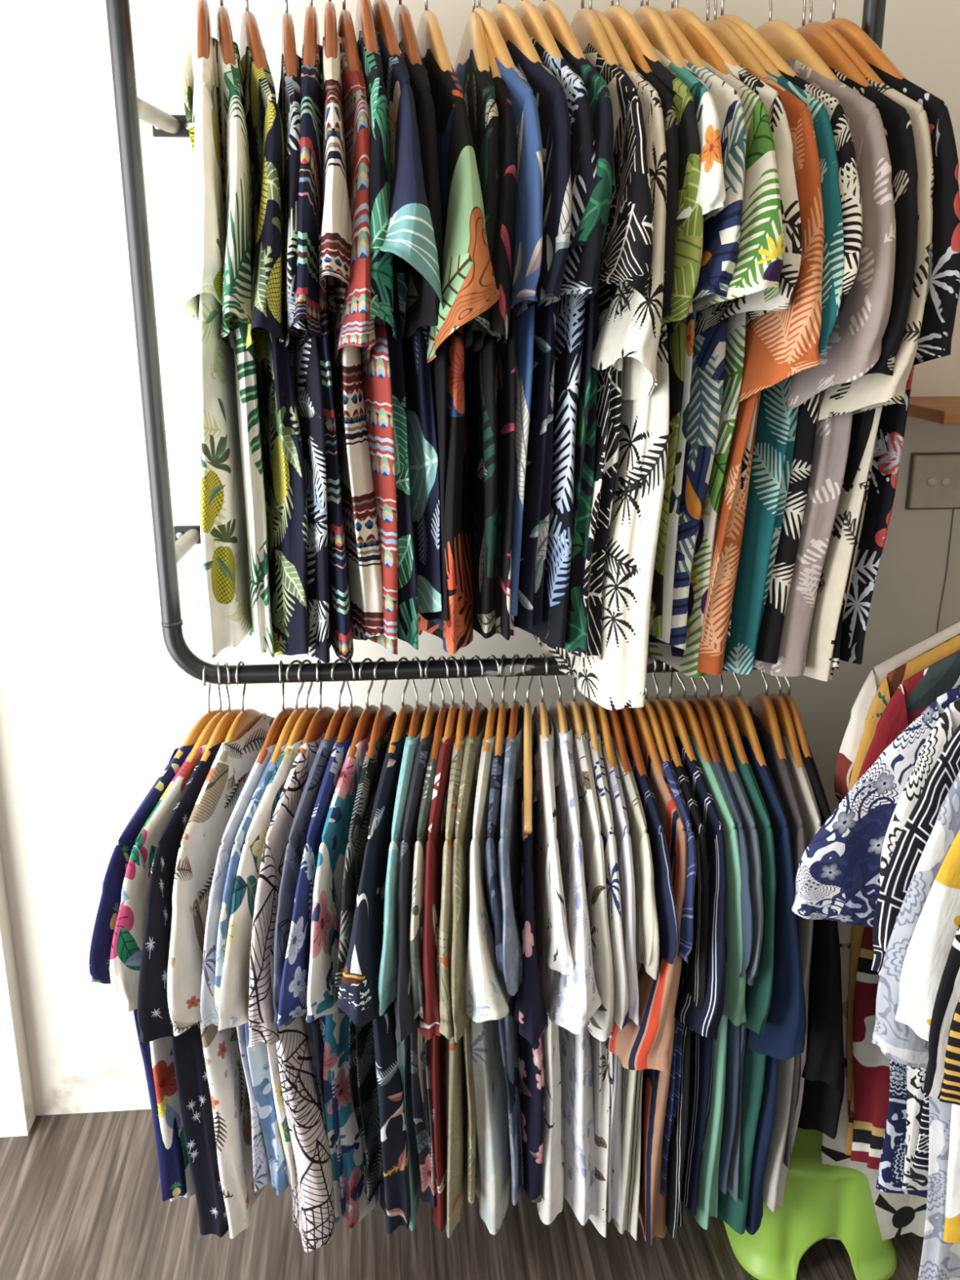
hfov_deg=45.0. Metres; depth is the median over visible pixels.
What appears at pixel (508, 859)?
shirt
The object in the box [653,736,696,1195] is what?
shirt
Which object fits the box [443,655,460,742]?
wooden hanger
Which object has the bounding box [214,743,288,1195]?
shirt
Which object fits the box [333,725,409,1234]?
shirt
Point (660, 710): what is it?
wooden hanger
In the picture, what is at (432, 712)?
wooden hanger
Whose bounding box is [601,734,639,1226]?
shirt
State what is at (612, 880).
shirt
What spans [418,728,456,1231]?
shirt
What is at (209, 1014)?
shirt
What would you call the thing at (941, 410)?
wooden shelf
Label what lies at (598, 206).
shirt
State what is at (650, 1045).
shirt
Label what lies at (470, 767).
shirt
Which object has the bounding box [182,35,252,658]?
shirt
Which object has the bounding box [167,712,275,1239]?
shirt
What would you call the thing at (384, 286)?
shirt
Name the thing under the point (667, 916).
shirt
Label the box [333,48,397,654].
shirt
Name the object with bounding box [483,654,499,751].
wooden hanger
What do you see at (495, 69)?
wooden hanger
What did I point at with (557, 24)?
wooden hanger
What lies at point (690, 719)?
wooden hanger
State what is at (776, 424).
shirt
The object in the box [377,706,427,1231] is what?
shirt
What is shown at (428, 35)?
wooden hanger
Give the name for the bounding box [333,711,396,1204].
shirt
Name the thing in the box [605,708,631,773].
wooden hanger
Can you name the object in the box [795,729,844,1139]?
shirt
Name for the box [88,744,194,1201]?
shirt
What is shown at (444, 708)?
wooden hanger
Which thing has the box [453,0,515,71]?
wooden hanger
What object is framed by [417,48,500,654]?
shirt
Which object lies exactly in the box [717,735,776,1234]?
shirt
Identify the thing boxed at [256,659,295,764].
wooden hanger
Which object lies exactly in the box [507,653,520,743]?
wooden hanger
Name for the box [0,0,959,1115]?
wall
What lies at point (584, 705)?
wooden hanger
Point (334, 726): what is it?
wooden hanger
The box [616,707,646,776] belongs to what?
wooden hanger
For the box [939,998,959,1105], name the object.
shirt
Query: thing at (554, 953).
shirt
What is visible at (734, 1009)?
shirt
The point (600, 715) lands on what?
wooden hanger
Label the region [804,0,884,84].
wooden hanger
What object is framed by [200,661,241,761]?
wooden hanger
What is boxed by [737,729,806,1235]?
shirt
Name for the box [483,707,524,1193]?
shirt
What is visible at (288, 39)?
wooden hanger
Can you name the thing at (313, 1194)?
shirt
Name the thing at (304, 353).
shirt
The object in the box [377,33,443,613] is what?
shirt
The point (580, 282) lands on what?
shirt
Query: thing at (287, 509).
shirt
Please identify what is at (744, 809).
shirt
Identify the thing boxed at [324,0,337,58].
wooden hanger
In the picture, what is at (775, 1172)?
shirt
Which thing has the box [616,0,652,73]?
wooden hanger
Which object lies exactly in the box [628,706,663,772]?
wooden hanger
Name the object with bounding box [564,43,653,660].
shirt
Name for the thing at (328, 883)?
shirt
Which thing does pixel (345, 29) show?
wooden hanger
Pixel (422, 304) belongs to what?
shirt
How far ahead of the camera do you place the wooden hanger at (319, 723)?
1.75 m
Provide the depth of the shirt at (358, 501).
1.44 m
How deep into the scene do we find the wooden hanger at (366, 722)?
1.75 m
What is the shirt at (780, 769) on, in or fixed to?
hanging from the wooden hanger at (762, 705)
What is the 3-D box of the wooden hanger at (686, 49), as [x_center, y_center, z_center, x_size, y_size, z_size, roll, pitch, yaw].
[0.220,-0.814,1.535,0.016,0.252,0.392,-6,18,-20]
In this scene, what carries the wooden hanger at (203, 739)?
hanging from the clothes rack
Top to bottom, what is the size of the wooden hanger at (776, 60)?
0.259 m
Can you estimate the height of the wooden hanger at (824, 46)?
0.270 m
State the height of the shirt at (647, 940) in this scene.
0.805 m
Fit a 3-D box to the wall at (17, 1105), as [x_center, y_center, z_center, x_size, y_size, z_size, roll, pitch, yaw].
[-1.330,-0.359,1.875,0.874,2.800,0.059,-1,17,-5]
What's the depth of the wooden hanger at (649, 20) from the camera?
1.47 m
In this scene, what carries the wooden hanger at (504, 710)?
hanging from the clothes rack
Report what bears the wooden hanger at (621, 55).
hanging from the clothes rack
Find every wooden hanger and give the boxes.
[173,666,222,759]
[186,661,231,762]
[196,0,212,58]
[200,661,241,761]
[216,0,235,65]
[224,661,262,742]
[239,0,267,69]
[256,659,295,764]
[270,659,306,762]
[281,0,297,76]
[284,659,319,752]
[299,658,335,754]
[302,0,319,66]
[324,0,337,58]
[324,658,350,739]
[335,659,364,745]
[337,0,360,71]
[347,657,378,757]
[355,0,377,53]
[366,657,394,758]
[372,0,400,55]
[387,657,413,753]
[392,0,422,64]
[408,656,426,737]
[416,0,452,71]
[420,656,439,741]
[430,655,450,759]
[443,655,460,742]
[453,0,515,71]
[454,655,471,749]
[466,0,489,71]
[468,654,484,737]
[478,0,501,78]
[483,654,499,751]
[490,0,542,62]
[494,653,509,755]
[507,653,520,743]
[514,0,563,58]
[522,653,533,835]
[535,653,549,741]
[537,0,586,59]
[551,672,568,732]
[564,677,584,740]
[569,0,618,66]
[577,697,599,751]
[589,0,636,71]
[590,700,616,768]
[603,0,661,62]
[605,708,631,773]
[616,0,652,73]
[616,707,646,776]
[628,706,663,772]
[632,0,688,68]
[641,652,669,762]
[645,0,706,68]
[647,662,682,767]
[658,665,696,760]
[665,0,740,66]
[671,671,711,763]
[675,0,733,75]
[685,676,720,763]
[697,675,736,772]
[703,0,771,79]
[709,669,748,764]
[713,0,784,77]
[716,0,798,76]
[724,671,766,766]
[746,671,786,759]
[755,0,839,80]
[768,675,804,768]
[781,676,811,757]
[795,0,872,87]
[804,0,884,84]
[824,0,906,79]
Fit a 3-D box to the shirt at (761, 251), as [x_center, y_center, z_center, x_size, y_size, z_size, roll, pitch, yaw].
[0.259,-0.385,1.663,0.084,0.815,0.673,-3,17,-11]
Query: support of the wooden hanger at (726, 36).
hanging from the clothes rack
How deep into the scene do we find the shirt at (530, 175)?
1.37 m
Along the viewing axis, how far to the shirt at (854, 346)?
1.42 m
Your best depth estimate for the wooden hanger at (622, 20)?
1.48 m
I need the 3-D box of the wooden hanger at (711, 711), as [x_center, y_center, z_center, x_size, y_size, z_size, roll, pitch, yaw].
[0.358,0.117,1.829,0.027,0.214,0.392,-2,17,-8]
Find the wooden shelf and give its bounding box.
[906,395,959,424]
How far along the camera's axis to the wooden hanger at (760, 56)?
1.48 m
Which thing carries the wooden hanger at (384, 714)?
hanging from the clothes rack
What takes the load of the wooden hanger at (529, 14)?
hanging from the clothes rack
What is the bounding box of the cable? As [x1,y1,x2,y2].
[936,509,954,632]
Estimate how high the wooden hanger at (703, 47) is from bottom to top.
0.259 m
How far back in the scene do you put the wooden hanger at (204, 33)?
1.41 m
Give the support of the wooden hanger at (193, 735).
hanging from the clothes rack
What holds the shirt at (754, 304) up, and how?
hanging from the wooden hanger at (682, 16)
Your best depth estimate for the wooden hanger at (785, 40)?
1.50 m
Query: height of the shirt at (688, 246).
0.787 m
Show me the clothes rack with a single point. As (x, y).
(171, 543)
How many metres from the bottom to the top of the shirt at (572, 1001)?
0.786 m
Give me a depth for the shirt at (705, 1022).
1.67 m
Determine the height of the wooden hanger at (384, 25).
0.247 m
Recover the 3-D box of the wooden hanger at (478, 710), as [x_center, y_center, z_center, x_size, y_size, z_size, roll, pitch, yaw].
[-0.006,0.126,1.800,0.027,0.214,0.392,2,17,7]
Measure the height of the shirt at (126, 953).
0.716 m
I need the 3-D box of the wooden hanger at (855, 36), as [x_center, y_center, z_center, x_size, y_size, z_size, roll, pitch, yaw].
[0.473,-0.816,1.557,0.017,0.260,0.392,-7,18,-21]
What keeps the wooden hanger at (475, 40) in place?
hanging from the clothes rack
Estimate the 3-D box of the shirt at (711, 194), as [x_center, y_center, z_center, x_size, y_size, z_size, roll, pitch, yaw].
[0.211,-0.414,1.660,0.060,0.771,0.630,-3,17,-9]
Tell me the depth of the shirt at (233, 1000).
1.61 m
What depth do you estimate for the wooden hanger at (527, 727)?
1.72 m
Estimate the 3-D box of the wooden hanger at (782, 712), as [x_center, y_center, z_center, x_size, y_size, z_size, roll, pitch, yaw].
[0.473,0.114,1.839,0.024,0.214,0.392,-1,17,-2]
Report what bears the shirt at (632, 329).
hanging from the wooden hanger at (621, 55)
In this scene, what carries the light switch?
attached to the wall at (95, 705)
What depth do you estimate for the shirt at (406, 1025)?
1.64 m
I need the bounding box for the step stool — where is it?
[723,1127,896,1279]
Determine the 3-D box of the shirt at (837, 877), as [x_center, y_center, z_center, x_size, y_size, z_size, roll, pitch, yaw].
[0.825,0.422,1.676,0.783,0.904,0.058,-1,17,-5]
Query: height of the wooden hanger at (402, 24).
0.254 m
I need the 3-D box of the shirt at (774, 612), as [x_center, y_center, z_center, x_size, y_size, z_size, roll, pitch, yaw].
[0.320,-0.389,1.674,0.101,0.812,0.644,-6,18,-18]
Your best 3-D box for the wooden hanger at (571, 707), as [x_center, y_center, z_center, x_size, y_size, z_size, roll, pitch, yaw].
[0.147,0.122,1.812,0.014,0.214,0.392,-1,17,-5]
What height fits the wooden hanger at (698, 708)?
0.214 m
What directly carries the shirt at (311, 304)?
hanging from the wooden hanger at (311, 30)
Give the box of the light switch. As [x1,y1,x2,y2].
[905,452,959,510]
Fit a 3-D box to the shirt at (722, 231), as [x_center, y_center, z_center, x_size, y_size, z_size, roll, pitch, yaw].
[0.207,-0.396,1.659,0.100,0.806,0.642,-4,17,-14]
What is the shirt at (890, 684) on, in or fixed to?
hanging from the wooden hanger
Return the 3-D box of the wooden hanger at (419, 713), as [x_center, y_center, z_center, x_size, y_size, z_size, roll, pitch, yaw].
[-0.097,0.128,1.792,0.024,0.214,0.392,2,17,6]
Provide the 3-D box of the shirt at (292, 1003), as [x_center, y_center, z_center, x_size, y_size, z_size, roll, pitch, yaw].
[-0.201,0.489,1.887,0.065,0.745,0.629,3,17,10]
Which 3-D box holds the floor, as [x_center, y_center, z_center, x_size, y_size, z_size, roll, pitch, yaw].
[0.002,1.394,1.004,3.300,0.050,3.150,-1,17,-5]
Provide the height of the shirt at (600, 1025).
0.820 m
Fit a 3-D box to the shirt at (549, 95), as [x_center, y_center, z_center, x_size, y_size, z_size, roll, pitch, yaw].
[0.018,-0.411,1.635,0.072,0.766,0.640,-5,17,-15]
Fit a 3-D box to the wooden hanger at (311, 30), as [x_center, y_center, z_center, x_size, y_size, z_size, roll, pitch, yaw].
[-0.217,-0.800,1.500,0.016,0.258,0.392,-1,17,-5]
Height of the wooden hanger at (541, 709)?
0.214 m
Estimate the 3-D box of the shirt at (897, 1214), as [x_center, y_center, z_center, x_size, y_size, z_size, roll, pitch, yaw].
[0.800,0.484,1.834,0.545,1.113,0.057,-1,17,-5]
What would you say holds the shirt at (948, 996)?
hanging from the wooden hanger
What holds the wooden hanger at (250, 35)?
hanging from the clothes rack
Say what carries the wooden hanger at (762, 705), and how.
hanging from the clothes rack
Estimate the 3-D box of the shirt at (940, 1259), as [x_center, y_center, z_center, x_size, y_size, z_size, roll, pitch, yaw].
[0.864,0.490,1.600,0.653,0.990,0.058,-1,17,-5]
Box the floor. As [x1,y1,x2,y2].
[0,1109,924,1279]
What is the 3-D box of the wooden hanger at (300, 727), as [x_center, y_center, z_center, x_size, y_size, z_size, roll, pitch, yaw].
[-0.264,0.132,1.778,0.014,0.214,0.392,4,17,14]
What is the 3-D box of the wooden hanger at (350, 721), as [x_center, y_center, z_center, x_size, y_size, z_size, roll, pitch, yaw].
[-0.197,0.131,1.784,0.026,0.214,0.392,3,17,10]
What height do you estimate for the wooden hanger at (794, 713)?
0.214 m
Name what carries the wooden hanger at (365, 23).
hanging from the clothes rack
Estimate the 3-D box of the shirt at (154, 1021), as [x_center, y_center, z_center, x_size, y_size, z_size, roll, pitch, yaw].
[-0.379,0.507,1.880,0.085,0.772,0.642,5,17,15]
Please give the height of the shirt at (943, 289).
0.800 m
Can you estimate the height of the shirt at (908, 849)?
0.802 m
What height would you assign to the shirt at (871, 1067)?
0.925 m
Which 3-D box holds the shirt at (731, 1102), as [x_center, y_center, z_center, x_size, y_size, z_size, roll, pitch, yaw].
[0.339,0.492,1.940,0.060,0.762,0.633,-2,17,-8]
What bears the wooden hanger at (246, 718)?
hanging from the clothes rack
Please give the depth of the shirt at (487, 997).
1.71 m
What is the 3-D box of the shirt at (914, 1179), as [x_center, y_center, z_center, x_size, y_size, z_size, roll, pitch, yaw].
[0.847,0.408,1.648,0.602,0.862,0.056,-1,17,-5]
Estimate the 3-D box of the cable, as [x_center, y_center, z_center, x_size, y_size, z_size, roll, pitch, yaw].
[0.871,0.100,2.240,0.007,0.713,0.002,-1,17,-5]
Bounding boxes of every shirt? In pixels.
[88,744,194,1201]
[109,743,207,1201]
[137,742,229,1237]
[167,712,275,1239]
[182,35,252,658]
[200,743,276,1192]
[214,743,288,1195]
[217,41,275,657]
[217,737,304,1189]
[240,45,308,655]
[248,728,334,1252]
[273,735,337,1139]
[275,728,355,1217]
[277,53,331,663]
[288,44,353,662]
[306,729,379,1228]
[319,34,383,640]
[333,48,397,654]
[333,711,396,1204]
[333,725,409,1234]
[356,30,417,649]
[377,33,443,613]
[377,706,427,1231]
[394,724,435,1208]
[399,42,448,621]
[408,740,441,1184]
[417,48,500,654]
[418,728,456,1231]
[436,707,472,1238]
[450,706,488,1204]
[454,57,543,616]
[462,48,501,638]
[465,725,511,1235]
[466,75,517,639]
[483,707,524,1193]
[496,705,523,1205]
[506,40,571,629]
[511,733,548,1203]
[519,35,602,648]
[531,706,574,1224]
[533,66,669,710]
[538,36,613,653]
[546,704,602,1226]
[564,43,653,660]
[564,705,614,1237]
[587,722,628,1205]
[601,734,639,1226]
[604,738,687,1246]
[612,735,659,1240]
[622,40,703,637]
[625,742,678,1186]
[629,56,679,317]
[648,45,725,643]
[648,57,746,649]
[648,57,784,677]
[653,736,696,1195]
[663,737,709,1239]
[673,735,726,1215]
[688,736,746,1229]
[694,61,801,637]
[697,60,823,675]
[703,736,753,1194]
[714,739,763,1203]
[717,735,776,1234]
[723,70,844,674]
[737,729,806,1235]
[747,706,806,1169]
[753,57,895,676]
[755,69,862,664]
[761,736,822,1212]
[791,684,959,1198]
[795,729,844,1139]
[803,76,933,681]
[821,620,959,1239]
[827,66,918,669]
[839,62,959,664]
[844,633,959,1155]
[850,649,959,1169]
[871,724,959,1169]
[871,770,959,1279]
[880,697,959,1190]
[894,829,959,1244]
[923,924,959,1098]
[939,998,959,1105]
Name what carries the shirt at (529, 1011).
hanging from the wooden hanger at (527, 727)
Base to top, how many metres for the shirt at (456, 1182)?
0.803 m
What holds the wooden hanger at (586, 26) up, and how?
hanging from the clothes rack
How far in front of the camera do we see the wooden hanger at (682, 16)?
1.49 m
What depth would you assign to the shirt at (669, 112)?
1.34 m
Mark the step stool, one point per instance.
(821, 1201)
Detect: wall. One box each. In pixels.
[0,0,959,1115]
[0,844,35,1137]
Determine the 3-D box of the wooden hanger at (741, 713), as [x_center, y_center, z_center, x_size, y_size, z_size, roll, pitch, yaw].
[0.408,0.116,1.833,0.020,0.214,0.392,-2,17,-7]
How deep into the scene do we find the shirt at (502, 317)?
1.41 m
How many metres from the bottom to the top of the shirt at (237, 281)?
0.785 m
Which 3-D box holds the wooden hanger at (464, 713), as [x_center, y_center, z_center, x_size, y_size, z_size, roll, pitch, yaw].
[-0.026,0.126,1.798,0.016,0.214,0.392,1,17,5]
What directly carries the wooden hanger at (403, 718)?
hanging from the clothes rack
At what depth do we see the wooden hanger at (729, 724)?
1.78 m
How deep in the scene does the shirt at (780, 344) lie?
1.41 m
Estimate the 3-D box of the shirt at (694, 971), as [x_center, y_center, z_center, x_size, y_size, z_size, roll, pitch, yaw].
[0.274,0.524,1.945,0.069,0.824,0.636,-3,17,-9]
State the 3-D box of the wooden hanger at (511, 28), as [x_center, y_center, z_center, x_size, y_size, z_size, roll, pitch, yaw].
[0.025,-0.810,1.519,0.016,0.250,0.392,-5,18,-17]
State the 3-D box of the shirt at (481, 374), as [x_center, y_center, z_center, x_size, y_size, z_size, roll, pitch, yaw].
[-0.005,-0.399,1.636,0.064,0.768,0.638,-1,17,-2]
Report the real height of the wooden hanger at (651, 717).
0.214 m
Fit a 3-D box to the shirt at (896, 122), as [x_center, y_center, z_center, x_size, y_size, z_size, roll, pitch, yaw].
[0.434,-0.380,1.677,0.100,0.811,0.636,-3,17,-10]
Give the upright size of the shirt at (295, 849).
0.723 m
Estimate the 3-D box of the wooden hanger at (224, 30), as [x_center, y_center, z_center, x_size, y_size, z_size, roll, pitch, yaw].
[-0.331,-0.796,1.491,0.016,0.260,0.392,-4,17,-13]
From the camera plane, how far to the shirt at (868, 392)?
1.46 m
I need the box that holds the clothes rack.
[105,0,886,684]
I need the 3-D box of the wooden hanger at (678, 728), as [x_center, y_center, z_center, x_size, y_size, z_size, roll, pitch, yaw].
[0.298,0.118,1.824,0.020,0.214,0.392,-3,17,-11]
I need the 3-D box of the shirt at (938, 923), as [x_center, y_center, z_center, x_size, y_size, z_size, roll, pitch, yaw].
[0.871,0.451,1.539,0.643,0.880,0.059,-1,17,-5]
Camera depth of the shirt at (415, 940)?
1.61 m
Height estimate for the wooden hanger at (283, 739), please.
0.214 m
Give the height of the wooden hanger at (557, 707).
0.214 m

